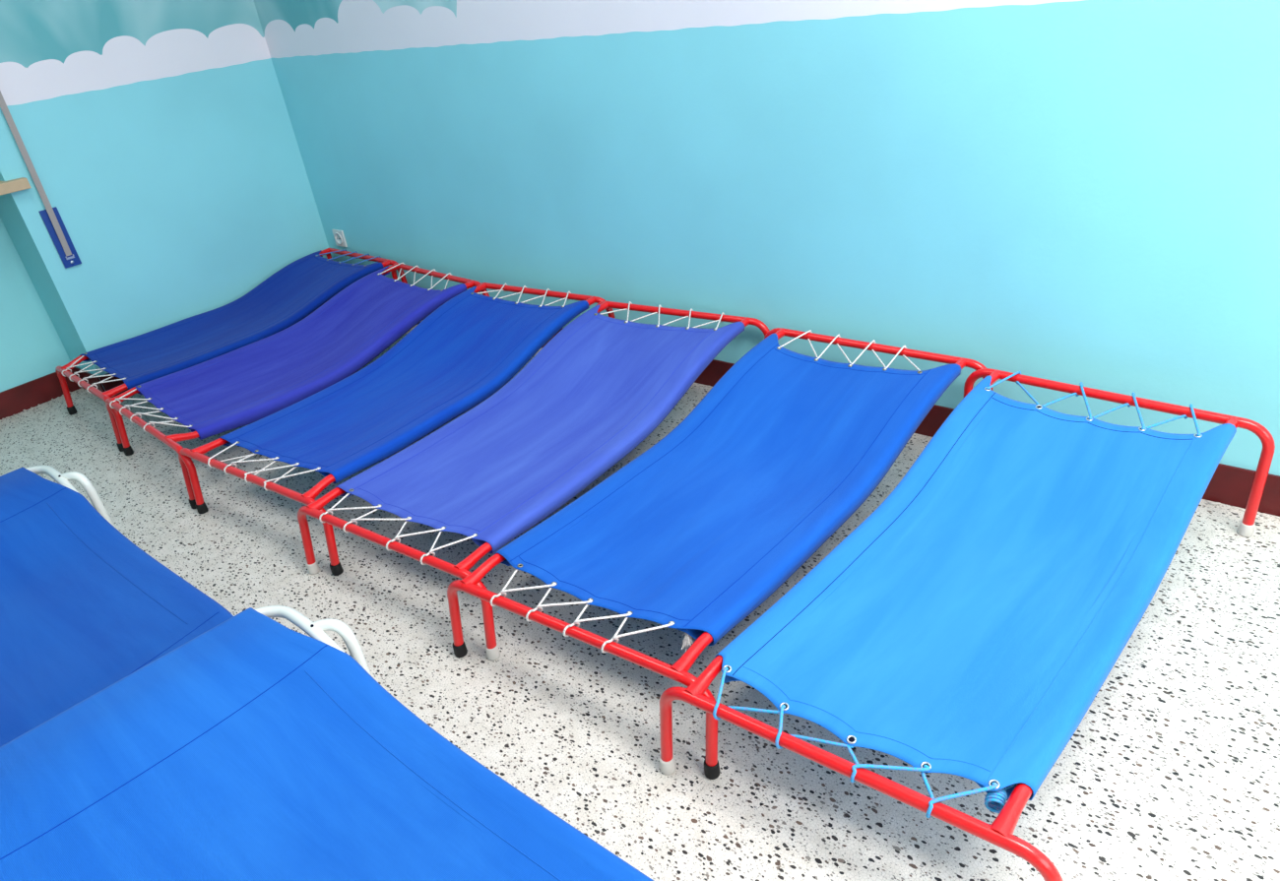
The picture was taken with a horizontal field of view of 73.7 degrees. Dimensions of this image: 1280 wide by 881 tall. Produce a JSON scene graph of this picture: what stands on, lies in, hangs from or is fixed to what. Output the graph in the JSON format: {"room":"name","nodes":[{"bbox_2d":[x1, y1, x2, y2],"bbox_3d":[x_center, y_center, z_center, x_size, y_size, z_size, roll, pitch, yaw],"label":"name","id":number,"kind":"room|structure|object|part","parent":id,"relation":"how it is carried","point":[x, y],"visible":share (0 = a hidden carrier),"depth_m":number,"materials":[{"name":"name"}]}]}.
{"room":"children's room","nodes":[
{"label":"children's room","id":0,"kind":"room"},
{"bbox_2d":[0,217,70,392],"bbox_3d":[-3.510,-0.903,2.501,0.120,2.750,5.120,16,37,36],"label":"wall","id":1,"kind":"structure","parent":0,"point":[32,349],"depth_m":3.68,"materials":[{"name":"paint"}]},
{"bbox_2d":[0,177,31,195],"bbox_3d":[-2.789,-0.818,3.094,0.333,0.040,0.960,16,37,36],"label":"board","id":2,"kind":"object","parent":1,"relation":"attached to","point":[19,184],"visible":1,"depth_m":3.27,"materials":[{"name":"brown wood"}]},
{"bbox_2d":[0,369,81,419],"bbox_3d":[-3.684,0.529,2.714,0.009,0.110,3.645,16,37,36],"label":"baseboard","id":3,"kind":"structure","parent":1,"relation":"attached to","point":[13,401],"depth_m":3.76,"materials":[{"name":"red paint"}]},
{"bbox_2d":[0,0,331,390],"bbox_3d":[-2.221,-1.678,3.552,0.290,2.750,1.233,16,37,36],"label":"wall","id":4,"kind":"structure","parent":0,"point":[160,134],"depth_m":3.66,"materials":[{"name":"paint"}]},
{"bbox_2d":[0,91,81,268],"bbox_3d":[-2.455,-1.654,2.979,0.032,2.172,0.064,16,37,36],"label":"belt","id":5,"kind":"object","parent":4,"relation":"attached to","point":[53,223],"visible":1,"depth_m":3.41,"materials":[{"name":"blue"}]},
{"bbox_3d":[-2.346,-0.820,3.460,0.012,0.235,0.064,16,37,36],"label":"winder plate","id":6,"kind":"part","parent":5,"relation":"part of","materials":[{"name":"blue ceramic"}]},
{"bbox_2d":[72,366,105,391],"bbox_3d":[-2.444,-0.257,3.797,0.280,0.110,0.008,16,37,36],"label":"baseboard","id":7,"kind":"structure","parent":4,"relation":"attached to","point":[76,369],"depth_m":3.76,"materials":[{"name":"red paint"}]},
{"bbox_2d":[99,298,330,397],"bbox_3d":[-1.950,-0.503,4.108,0.009,0.110,1.224,16,37,36],"label":"baseboard","id":8,"kind":"structure","parent":4,"relation":"attached to","point":[107,386],"depth_m":3.73,"materials":[{"name":"red paint"}]},
{"bbox_2d":[0,324,1279,880],"bbox_3d":[-0.715,1.102,1.213,6.880,0.120,5.120,16,37,36],"label":"floor","id":9,"kind":"structure","parent":0,"point":[1171,772],"depth_m":1.80,"materials":[{"name":"stone"}]},
{"bbox_2d":[0,465,234,747],"bbox_3d":[-1.509,0.488,2.043,1.348,0.318,0.795,16,37,36],"label":"cot","id":10,"kind":"object","parent":9,"relation":"on","point":[84,608],"visible":0.67,"depth_m":2.07,"materials":[{"name":"blue fabric"}]},
{"bbox_3d":[-1.615,0.218,2.525,0.093,0.292,0.031,-3,30,9],"label":"leg","id":11,"kind":"part","parent":10,"relation":"part of","materials":[{"name":"white metal"}]},
{"bbox_3d":[-1.294,0.262,2.199,1.121,0.126,0.035,16,37,36],"label":"rail","id":12,"kind":"part","parent":10,"relation":"part of","materials":[{"name":"white metal"}]},
{"bbox_2d":[55,248,420,455],"bbox_3d":[-1.761,-0.470,3.792,0.741,0.318,1.429,16,37,36],"label":"cot","id":13,"kind":"object","parent":9,"relation":"on","point":[300,288],"visible":0.97,"depth_m":3.71,"materials":[{"name":"blue fabric"}]},
{"bbox_3d":[-2.400,-0.218,3.577,0.108,0.207,0.044,16,37,36],"label":"leg","id":14,"kind":"part","parent":13,"relation":"part of","materials":[{"name":"red metal"}]},
{"bbox_3d":[-2.177,-0.257,3.387,0.438,0.050,0.122,19,39,38],"label":"lacing cord","id":15,"kind":"part","parent":13,"relation":"part of","materials":[{"name":"white fabric"}]},
{"bbox_3d":[-1.969,-0.068,3.207,0.098,0.207,0.044,19,39,39],"label":"leg","id":16,"kind":"part","parent":13,"relation":"part of","materials":[{"name":"red metal"}]},
{"bbox_3d":[-1.970,-0.624,3.917,0.033,0.115,1.333,16,37,35],"label":"rail","id":17,"kind":"part","parent":13,"relation":"part of","materials":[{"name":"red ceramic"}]},
{"bbox_3d":[-1.591,-0.496,3.604,0.033,0.121,1.341,17,38,37],"label":"rail","id":18,"kind":"part","parent":13,"relation":"part of","materials":[{"name":"red metal"}]},
{"bbox_3d":[-1.397,-0.877,4.131,0.445,0.035,0.143,16,37,36],"label":"lacing cord","id":19,"kind":"part","parent":13,"relation":"part of","materials":[{"name":"fabric"}]},
{"bbox_3d":[-1.119,-0.712,4.045,0.087,0.290,0.034,16,37,36],"label":"leg","id":20,"kind":"part","parent":13,"relation":"part of","materials":[{"name":"red metal"}]},
{"bbox_2d":[105,262,489,513],"bbox_3d":[-1.289,-0.303,3.383,0.826,0.318,1.442,16,37,36],"label":"cot","id":21,"kind":"object","parent":9,"relation":"on","point":[245,385],"visible":1,"depth_m":3.30,"materials":[{"name":"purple fabric"}]},
{"bbox_3d":[-1.964,-0.068,3.205,0.085,0.207,0.044,16,37,36],"label":"leg","id":22,"kind":"part","parent":21,"relation":"part of","materials":[{"name":"red metal"}]},
{"bbox_3d":[-1.733,-0.096,3.006,0.483,0.043,0.120,20,40,40],"label":"lacing cord","id":23,"kind":"part","parent":21,"relation":"part of","materials":[{"name":"white fabric"}]},
{"bbox_3d":[-1.486,0.104,2.785,0.164,0.207,0.044,20,39,39],"label":"leg","id":24,"kind":"part","parent":21,"relation":"part of","materials":[{"name":"red metal"}]},
{"bbox_3d":[-1.527,-0.469,3.539,0.033,0.118,1.327,17,38,37],"label":"rail","id":25,"kind":"part","parent":21,"relation":"part of","materials":[{"name":"red metal"}]},
{"bbox_3d":[-1.122,-0.313,3.196,0.033,0.148,1.331,18,38,38],"label":"rail","id":26,"kind":"part","parent":21,"relation":"part of","materials":[{"name":"red metal"}]},
{"bbox_3d":[-1.119,-0.701,4.026,0.073,0.290,0.034,19,39,39],"label":"leg","id":27,"kind":"part","parent":21,"relation":"part of","materials":[{"name":"red metal"}]},
{"bbox_3d":[-0.948,-0.703,3.714,0.516,0.035,0.169,19,39,39],"label":"lacing cord","id":28,"kind":"part","parent":21,"relation":"part of","materials":[{"name":"white fabric"}]},
{"bbox_3d":[-0.648,-0.535,3.618,0.083,0.290,0.034,16,37,36],"label":"leg","id":29,"kind":"part","parent":21,"relation":"part of","materials":[{"name":"red metal"}]},
{"bbox_2d":[0,605,653,880],"bbox_3d":[-0.500,0.762,1.312,1.396,0.318,0.795,16,37,36],"label":"cot","id":30,"kind":"object","parent":9,"relation":"on","point":[256,747],"visible":1,"depth_m":1.47,"materials":[{"name":"blue fabric"}]},
{"bbox_3d":[-0.279,0.538,1.463,1.151,0.126,0.035,16,37,36],"label":"rail","id":31,"kind":"part","parent":30,"relation":"part of","materials":[{"name":"white metal"}]},
{"bbox_3d":[-0.610,0.491,1.798,0.093,0.293,0.031,-3,30,9],"label":"leg","id":32,"kind":"part","parent":30,"relation":"part of","materials":[{"name":"white metal"}]},
{"bbox_2d":[178,282,615,575],"bbox_3d":[-0.763,-0.153,2.988,0.817,0.316,1.443,16,37,36],"label":"cot","id":33,"kind":"object","parent":9,"relation":"on","point":[473,345],"visible":0.99,"depth_m":2.91,"materials":[{"name":"blue fabric"}]},
{"bbox_3d":[-1.443,0.117,2.752,0.108,0.207,0.044,14,36,34],"label":"leg","id":34,"kind":"part","parent":33,"relation":"part of","materials":[{"name":"red metal"}]},
{"bbox_3d":[-1.129,0.081,2.542,0.443,0.044,0.125,14,36,33],"label":"lacing cord","id":35,"kind":"part","parent":33,"relation":"part of","materials":[{"name":"white fabric"}]},
{"bbox_3d":[-0.884,0.255,2.372,0.088,0.207,0.044,16,37,36],"label":"leg","id":36,"kind":"part","parent":33,"relation":"part of","materials":[{"name":"red metal"}]},
{"bbox_3d":[-1.022,-0.291,3.112,0.033,0.129,1.330,14,36,34],"label":"rail","id":37,"kind":"part","parent":33,"relation":"part of","materials":[{"name":"red metal"}]},
{"bbox_3d":[-0.550,-0.183,2.793,0.033,0.115,1.345,13,36,33],"label":"rail","id":38,"kind":"part","parent":33,"relation":"part of","materials":[{"name":"red metal"}]},
{"bbox_3d":[-0.443,-0.564,3.345,0.480,0.035,0.144,13,35,32],"label":"lacing cord","id":39,"kind":"part","parent":33,"relation":"part of","materials":[{"name":"white fabric"}]},
{"bbox_3d":[-0.119,-0.413,3.274,0.083,0.290,0.034,13,35,32],"label":"leg","id":40,"kind":"part","parent":33,"relation":"part of","materials":[{"name":"red metal"}]},
{"bbox_2d":[297,301,769,660],"bbox_3d":[-0.249,-0.017,2.624,0.743,0.318,1.440,14,36,34],"label":"cot","id":41,"kind":"object","parent":9,"relation":"on","point":[602,385],"visible":0.99,"depth_m":2.52,"materials":[{"name":"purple fabric"}]},
{"bbox_3d":[-0.914,0.266,2.360,0.071,0.207,0.047,16,37,36],"label":"leg","id":42,"kind":"part","parent":41,"relation":"part of","materials":[{"name":"red metal"}]},
{"bbox_3d":[-0.629,0.223,2.172,0.490,0.041,0.128,14,36,33],"label":"lacing cord","id":43,"kind":"part","parent":41,"relation":"part of","materials":[{"name":"white fabric"}]},
{"bbox_3d":[-0.504,-0.153,2.735,0.033,0.121,1.348,14,36,34],"label":"rail","id":44,"kind":"part","parent":41,"relation":"part of","materials":[{"name":"red metal"}]},
{"bbox_3d":[-0.381,0.396,2.000,0.088,0.207,0.044,16,37,36],"label":"leg","id":45,"kind":"part","parent":41,"relation":"part of","materials":[{"name":"red metal"}]},
{"bbox_3d":[-0.029,-0.043,2.425,0.033,0.121,1.371,14,36,34],"label":"rail","id":46,"kind":"part","parent":41,"relation":"part of","materials":[{"name":"red metal"}]},
{"bbox_3d":[0.080,-0.428,2.978,0.499,0.035,0.151,12,35,32],"label":"lacing cord","id":47,"kind":"part","parent":41,"relation":"part of","materials":[{"name":"white fabric"}]},
{"bbox_3d":[0.415,-0.280,2.909,0.088,0.290,0.034,12,35,32],"label":"leg","id":48,"kind":"part","parent":41,"relation":"part of","materials":[{"name":"red metal"}]},
{"bbox_2d":[447,327,993,779],"bbox_3d":[0.273,0.144,2.212,0.773,0.319,1.460,16,37,36],"label":"cot","id":49,"kind":"object","parent":9,"relation":"on","point":[692,535],"visible":0.99,"depth_m":2.11,"materials":[{"name":"blue fabric"}]},
{"bbox_3d":[-0.419,0.407,1.990,0.071,0.207,0.048,16,37,36],"label":"leg","id":50,"kind":"part","parent":49,"relation":"part of","materials":[{"name":"red metal"}]},
{"bbox_3d":[-0.134,0.366,1.797,0.425,0.042,0.115,14,36,33],"label":"lacing cord","id":51,"kind":"part","parent":49,"relation":"part of","materials":[{"name":"white fabric"}]},
{"bbox_3d":[0.031,-0.007,2.341,0.033,0.116,1.362,17,38,37],"label":"rail","id":52,"kind":"part","parent":49,"relation":"part of","materials":[{"name":"red metal"}]},
{"bbox_3d":[0.094,0.399,1.712,0.024,0.043,0.034,-5,29,6],"label":"frayed cord","id":53,"kind":"part","parent":49,"relation":"part of","materials":[{"name":"white fabric"}]},
{"bbox_3d":[0.109,0.534,1.637,0.088,0.207,0.044,16,37,36],"label":"leg","id":54,"kind":"part","parent":49,"relation":"part of","materials":[{"name":"red metal"}]},
{"bbox_3d":[0.450,-0.244,2.837,0.077,0.290,0.034,16,37,36],"label":"leg","id":55,"kind":"part","parent":49,"relation":"part of","materials":[{"name":"red metal"}]},
{"bbox_3d":[0.491,0.113,2.016,0.033,0.116,1.334,18,38,38],"label":"rail","id":56,"kind":"part","parent":49,"relation":"part of","materials":[{"name":"red metal"}]},
{"bbox_3d":[0.647,-0.260,2.542,0.456,0.036,0.157,16,37,36],"label":"lacing cord","id":57,"kind":"part","parent":49,"relation":"part of","materials":[{"name":"white fabric"}]},
{"bbox_3d":[0.966,-0.099,2.456,0.087,0.290,0.035,16,37,36],"label":"leg","id":58,"kind":"part","parent":49,"relation":"part of","materials":[{"name":"red metal"}]},
{"bbox_2d":[658,368,1275,880],"bbox_3d":[0.749,0.302,1.815,0.732,0.320,1.401,19,39,39],"label":"cot","id":59,"kind":"object","parent":9,"relation":"on","point":[971,623],"visible":1,"depth_m":1.70,"materials":[{"name":"blue fabric"}]},
{"bbox_3d":[0.068,0.546,1.626,0.074,0.207,0.046,16,37,36],"label":"leg","id":60,"kind":"part","parent":59,"relation":"part of","materials":[{"name":"red metal"}]},
{"bbox_3d":[0.530,0.146,1.948,0.033,0.115,1.331,19,39,39],"label":"rail","id":61,"kind":"part","parent":59,"relation":"part of","materials":[{"name":"red metal"}]},
{"bbox_3d":[0.329,0.510,1.425,0.490,0.049,0.093,15,37,35],"label":"lacing cord","id":62,"kind":"part","parent":59,"relation":"part of","materials":[{"name":"blue fabric"}]},
{"bbox_3d":[0.959,-0.078,2.421,0.087,0.290,0.034,18,39,38],"label":"leg","id":63,"kind":"part","parent":59,"relation":"part of","materials":[{"name":"red metal"}]},
{"bbox_3d":[0.571,0.678,1.271,0.097,0.207,0.044,16,37,36],"label":"leg","id":64,"kind":"part","parent":59,"relation":"part of","materials":[{"name":"red metal"}]},
{"bbox_3d":[1.127,-0.091,2.128,0.487,0.038,0.171,16,37,36],"label":"lacing cord","id":65,"kind":"part","parent":59,"relation":"part of","materials":[{"name":"blue fabric"}]},
{"bbox_3d":[0.952,0.272,1.624,0.033,0.116,1.285,19,39,39],"label":"rail","id":66,"kind":"part","parent":59,"relation":"part of","materials":[{"name":"red metal"}]},
{"bbox_3d":[1.432,0.080,2.026,0.090,0.290,0.034,16,37,36],"label":"leg","id":67,"kind":"part","parent":59,"relation":"part of","materials":[{"name":"red metal"}]},
{"bbox_2d":[254,0,1279,475],"bbox_3d":[0.774,-1.231,2.031,6.550,2.750,0.120,16,37,36],"label":"wall","id":68,"kind":"structure","parent":0,"point":[1073,192],"depth_m":2.43,"materials":[{"name":"paint"}]},
{"bbox_2d":[331,229,347,247],"bbox_3d":[-1.505,-1.013,4.276,0.086,0.084,0.014,16,37,36],"label":"wall socket","id":69,"kind":"object","parent":68,"relation":"attached to","point":[339,235],"visible":1,"depth_m":4.27,"materials":[{"name":"white plastic"}]},
{"bbox_2d":[542,327,1279,516],"bbox_3d":[0.893,-0.063,2.638,6.348,0.110,0.009,16,37,36],"label":"baseboard","id":70,"kind":"structure","parent":68,"relation":"attached to","point":[1231,485],"depth_m":2.18,"materials":[{"name":"red paint"}]}
]}

